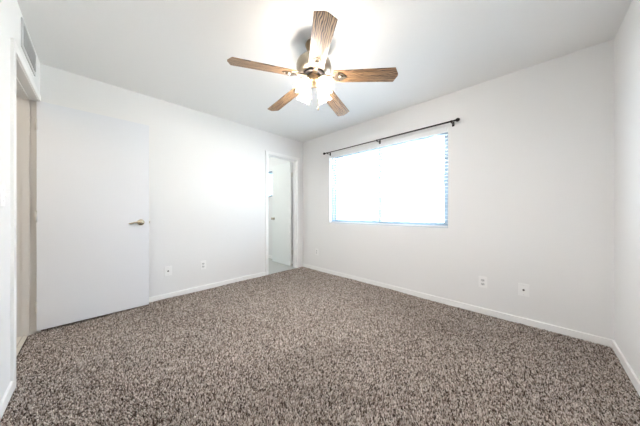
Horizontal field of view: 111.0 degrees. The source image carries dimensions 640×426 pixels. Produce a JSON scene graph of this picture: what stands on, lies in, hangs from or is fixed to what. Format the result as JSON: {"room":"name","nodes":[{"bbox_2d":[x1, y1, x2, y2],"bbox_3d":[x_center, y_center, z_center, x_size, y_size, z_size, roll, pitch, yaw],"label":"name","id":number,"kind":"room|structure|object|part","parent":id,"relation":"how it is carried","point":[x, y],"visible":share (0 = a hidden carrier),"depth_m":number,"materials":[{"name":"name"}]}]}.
{"room":"empty bedroom","nodes":[
{"label":"empty bedroom","id":0,"kind":"room"},
{"bbox_2d":[0,0,39,401],"bbox_3d":[-1.250,-0.100,0.645,3.836,2.540,0.120,0,0,44],"label":"wall","id":1,"kind":"structure","parent":0,"point":[10,12],"depth_m":1.25,"materials":[{"name":"white paint"}]},
{"bbox_2d":[0,381,13,420],"bbox_3d":[-0.885,1.045,0.382,2.680,0.068,0.013,0,0,44],"label":"baseboard","id":2,"kind":"structure","parent":1,"relation":"attached to","point":[6,398],"depth_m":1.21,"materials":[{"name":"white paint"}]},
{"bbox_2d":[10,38,40,390],"bbox_3d":[-2.183,0.019,1.648,0.946,2.122,0.014,0,0,44],"label":"trim","id":3,"kind":"structure","parent":1,"relation":"attached to","point":[15,53],"depth_m":1.32,"materials":[{"name":"white paint"}]},
{"bbox_2d":[16,58,38,336],"bbox_3d":[-2.241,0.038,1.619,0.911,2.082,0.136,0,0,44],"label":"trim","id":4,"kind":"structure","parent":1,"relation":"attached to","point":[26,99],"depth_m":1.90,"materials":[{"name":"white paint"}]},
{"bbox_2d":[21,17,35,76],"bbox_3d":[-2.205,-1.230,1.668,0.480,0.200,0.015,0,0,44],"label":"air vent","id":5,"kind":"object","parent":1,"relation":"in","point":[27,47],"visible":1,"depth_m":1.61,"materials":[{"name":"white metal"}]},
{"bbox_2d":[35,101,149,330],"bbox_3d":[-2.230,0.033,2.227,0.149,2.030,0.810,0,0,44],"label":"door","id":6,"kind":"structure","parent":1,"relation":"in","point":[92,213],"depth_m":2.16,"materials":[{"name":"white paint"}]},
{"bbox_3d":[-1.998,0.115,2.399,0.057,0.068,0.140,0,0,44],"label":"handle","id":7,"kind":"part","parent":6,"relation":"part of","materials":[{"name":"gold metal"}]},
{"bbox_2d":[40,64,302,296],"bbox_3d":[-1.544,-0.100,3.177,0.120,2.540,3.337,0,0,44],"label":"wall","id":8,"kind":"structure","parent":0,"point":[207,171],"depth_m":2.94,"materials":[{"name":"white paint"}]},
{"bbox_2d":[164,266,171,275],"bbox_3d":[-1.884,0.734,2.729,0.018,0.118,0.078,0,0,44],"label":"cable plate","id":9,"kind":"object","parent":8,"relation":"attached to","point":[167,270],"visible":1,"depth_m":2.73,"materials":[{"name":"white plastic"}]},
{"bbox_2d":[200,260,205,269],"bbox_3d":[-1.606,0.730,3.021,0.009,0.117,0.072,0,0,44],"label":"power outlet","id":10,"kind":"object","parent":8,"relation":"attached to","point":[202,263],"visible":1,"depth_m":3.01,"materials":[{"name":"white plastic"}]},
{"bbox_2d":[149,272,265,301],"bbox_3d":[-1.750,1.045,2.870,0.013,0.068,2.369,0,0,44],"label":"baseboard","id":11,"kind":"structure","parent":8,"relation":"attached to","point":[213,285],"depth_m":3.02,"materials":[{"name":"white paint"}]},
{"bbox_2d":[271,162,292,265],"bbox_3d":[-0.780,0.037,4.519,0.659,2.038,0.167,0,0,44],"label":"door","id":12,"kind":"structure","parent":8,"relation":"in","point":[282,174],"depth_m":4.48,"materials":[{"name":"white paint"}]},
{"bbox_2d":[265,150,299,274],"bbox_3d":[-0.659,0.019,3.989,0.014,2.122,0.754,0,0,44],"label":"trim","id":13,"kind":"structure","parent":8,"relation":"attached to","point":[266,152],"depth_m":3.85,"materials":[{"name":"white paint"}]},
{"bbox_2d":[0,258,639,425],"bbox_3d":[-1.325,1.122,2.000,5.836,0.096,4.717,0,0,44],"label":"floor","id":14,"kind":"structure","parent":0,"point":[233,288],"depth_m":1.45,"materials":[{"name":"brown"}]},
{"bbox_2d":[0,267,639,425],"bbox_3d":[-0.149,1.069,1.861,3.702,0.029,3.260,0,0,44],"label":"carpet","id":15,"kind":"structure","parent":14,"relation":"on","point":[302,289],"depth_m":1.52,"materials":[{"name":"grey carpet"}]},
{"bbox_2d":[17,0,631,141],"bbox_3d":[-1.379,-1.430,2.088,6.036,0.120,4.967,0,0,44],"label":"ceiling","id":16,"kind":"structure","parent":0,"point":[177,52],"depth_m":1.80,"materials":[{"name":"white paint"}]},
{"bbox_2d":[227,11,397,115],"bbox_3d":[-0.077,-1.097,1.836,1.215,0.545,1.250,0,0,44],"label":"ceiling fan","id":17,"kind":"object","parent":16,"relation":"hanging from","point":[313,66],"visible":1,"depth_m":1.70,"materials":[{"name":"brown wood"}]},
{"bbox_3d":[-0.413,-1.069,1.625,0.507,0.006,0.134,-6,14,-25],"label":"blade","id":18,"kind":"part","parent":17,"relation":"part of","materials":[{"name":"brown wood"}]},
{"bbox_3d":[-0.326,-1.069,2.090,0.134,0.006,0.507,-17,6,-43],"label":"blade","id":19,"kind":"part","parent":17,"relation":"part of","materials":[{"name":"brown wood"}]},
{"bbox_3d":[-0.144,-0.986,1.710,0.114,0.145,0.130,0,0,18],"label":"lamp shade","id":20,"kind":"part","parent":17,"relation":"part of","materials":[{"name":"white glass"}]},
{"bbox_3d":[-0.137,-0.986,1.892,0.130,0.145,0.114,0,0,18],"label":"lamp shade","id":21,"kind":"part","parent":17,"relation":"part of","materials":[{"name":"white glass"}]},
{"bbox_3d":[0.002,-1.069,1.399,0.134,0.006,0.507,12,3,-8],"label":"blade","id":22,"kind":"part","parent":17,"relation":"part of","materials":[{"name":"brown wood"}]},
{"bbox_3d":[0.045,-0.986,1.885,0.114,0.145,0.130,0,0,18],"label":"lamp shade","id":23,"kind":"part","parent":17,"relation":"part of","materials":[{"name":"white glass"}]},
{"bbox_3d":[0.038,-0.986,1.703,0.130,0.145,0.114,0,0,18],"label":"lamp shade","id":24,"kind":"part","parent":17,"relation":"part of","materials":[{"name":"white glass"}]},
{"bbox_3d":[0.143,-1.069,2.150,0.134,0.006,0.507,-13,-11,27],"label":"blade","id":25,"kind":"part","parent":17,"relation":"part of","materials":[{"name":"brown wood"}]},
{"bbox_3d":[0.346,-1.069,1.723,0.507,0.006,0.134,5,-11,11],"label":"blade","id":26,"kind":"part","parent":17,"relation":"part of","materials":[{"name":"brown wood"}]},
{"bbox_2d":[268,39,613,339],"bbox_3d":[0.331,-0.100,3.785,5.956,2.540,0.150,0,0,44],"label":"wall","id":27,"kind":"structure","parent":0,"point":[531,149],"depth_m":2.18,"materials":[{"name":"white paint"}]},
{"bbox_2d":[268,171,271,197],"bbox_3d":[-1.201,-0.650,5.236,0.615,0.640,0.150,0,0,44],"label":"window","id":28,"kind":"structure","parent":27,"relation":"in","point":[270,172],"depth_m":5.25,"materials":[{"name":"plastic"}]},
{"bbox_2d":[332,132,447,227],"bbox_3d":[0.899,-0.404,3.272,1.845,1.188,0.060,0,0,44],"label":"window","id":29,"kind":"structure","parent":27,"relation":"in","point":[379,220],"depth_m":3.26,"materials":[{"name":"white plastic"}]},
{"bbox_3d":[0.597,-0.404,3.585,0.908,1.120,0.022,0,0,44],"label":"sash","id":30,"kind":"part","parent":29,"relation":"part of","materials":[{"name":"white glass"}]},
{"bbox_2d":[330,126,447,227],"bbox_3d":[0.845,-0.407,3.217,1.837,1.178,0.068,0,0,44],"label":"window blind","id":31,"kind":"object","parent":29,"relation":"attached to","point":[444,129],"visible":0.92,"depth_m":3.01,"materials":[{"name":"white plastic"}]},
{"bbox_3d":[0.850,0.173,3.222,1.821,0.018,0.050,0,0,44],"label":"rail","id":32,"kind":"part","parent":31,"relation":"part of","materials":[{"name":"white plastic"}]},
{"bbox_3d":[1.201,-0.404,2.960,0.908,1.120,0.022,0,0,44],"label":"sash","id":33,"kind":"part","parent":29,"relation":"part of","materials":[{"name":"white glass"}]},
{"bbox_2d":[323,118,459,155],"bbox_3d":[0.814,-1.004,3.131,2.048,0.052,0.110,0,0,44],"label":"curtain rod","id":34,"kind":"object","parent":27,"relation":"attached to","point":[456,119],"visible":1,"depth_m":2.83,"materials":[{"name":"brown metal"}]},
{"bbox_2d":[303,264,613,347],"bbox_3d":[0.990,1.045,3.028,3.716,0.068,0.013,0,0,44],"label":"baseboard","id":35,"kind":"structure","parent":27,"relation":"attached to","point":[568,332],"depth_m":2.28,"materials":[{"name":"white paint"}]},
{"bbox_2d":[479,276,486,287],"bbox_3d":[1.719,0.740,2.321,0.072,0.117,0.009,0,0,44],"label":"power outlet","id":36,"kind":"object","parent":27,"relation":"attached to","point":[482,280],"visible":1,"depth_m":2.32,"materials":[{"name":"white plastic"}]},
{"bbox_2d":[518,283,528,296],"bbox_3d":[1.942,0.745,2.097,0.078,0.118,0.018,0,0,44],"label":"cable plate","id":37,"kind":"object","parent":27,"relation":"attached to","point":[523,289],"visible":1,"depth_m":2.10,"materials":[{"name":"white plastic"}]},
{"bbox_2d":[614,0,639,380],"bbox_3d":[1.245,-0.100,0.542,0.120,2.540,3.217,0,0,44],"label":"wall","id":38,"kind":"structure","parent":0,"point":[627,38],"depth_m":1.51,"materials":[{"name":"white paint"}]},
{"bbox_2d":[612,340,639,395],"bbox_3d":[1.193,1.045,0.584,0.013,0.068,3.204,0,0,44],"label":"baseboard","id":39,"kind":"structure","parent":38,"relation":"attached to","point":[629,371],"depth_m":1.46,"materials":[{"name":"white paint"}]},
{"label":"outside","id":40,"kind":"structure","parent":0,"visible":0},
{"bbox_3d":[9.525,1.270,11.580,32.000,0.100,23.850,0,0,44],"label":"ground","id":41,"kind":"structure","parent":40,"visible":0},
{"bbox_2d":[337,167,443,222],"bbox_3d":[8.079,-0.530,9.380,23.800,3.500,6.220,0,0,44],"label":"neighbouring house","id":42,"kind":"structure","parent":41,"relation":"on","point":[391,210],"depth_m":10.46,"materials":[{"name":"white paint"}]}
]}

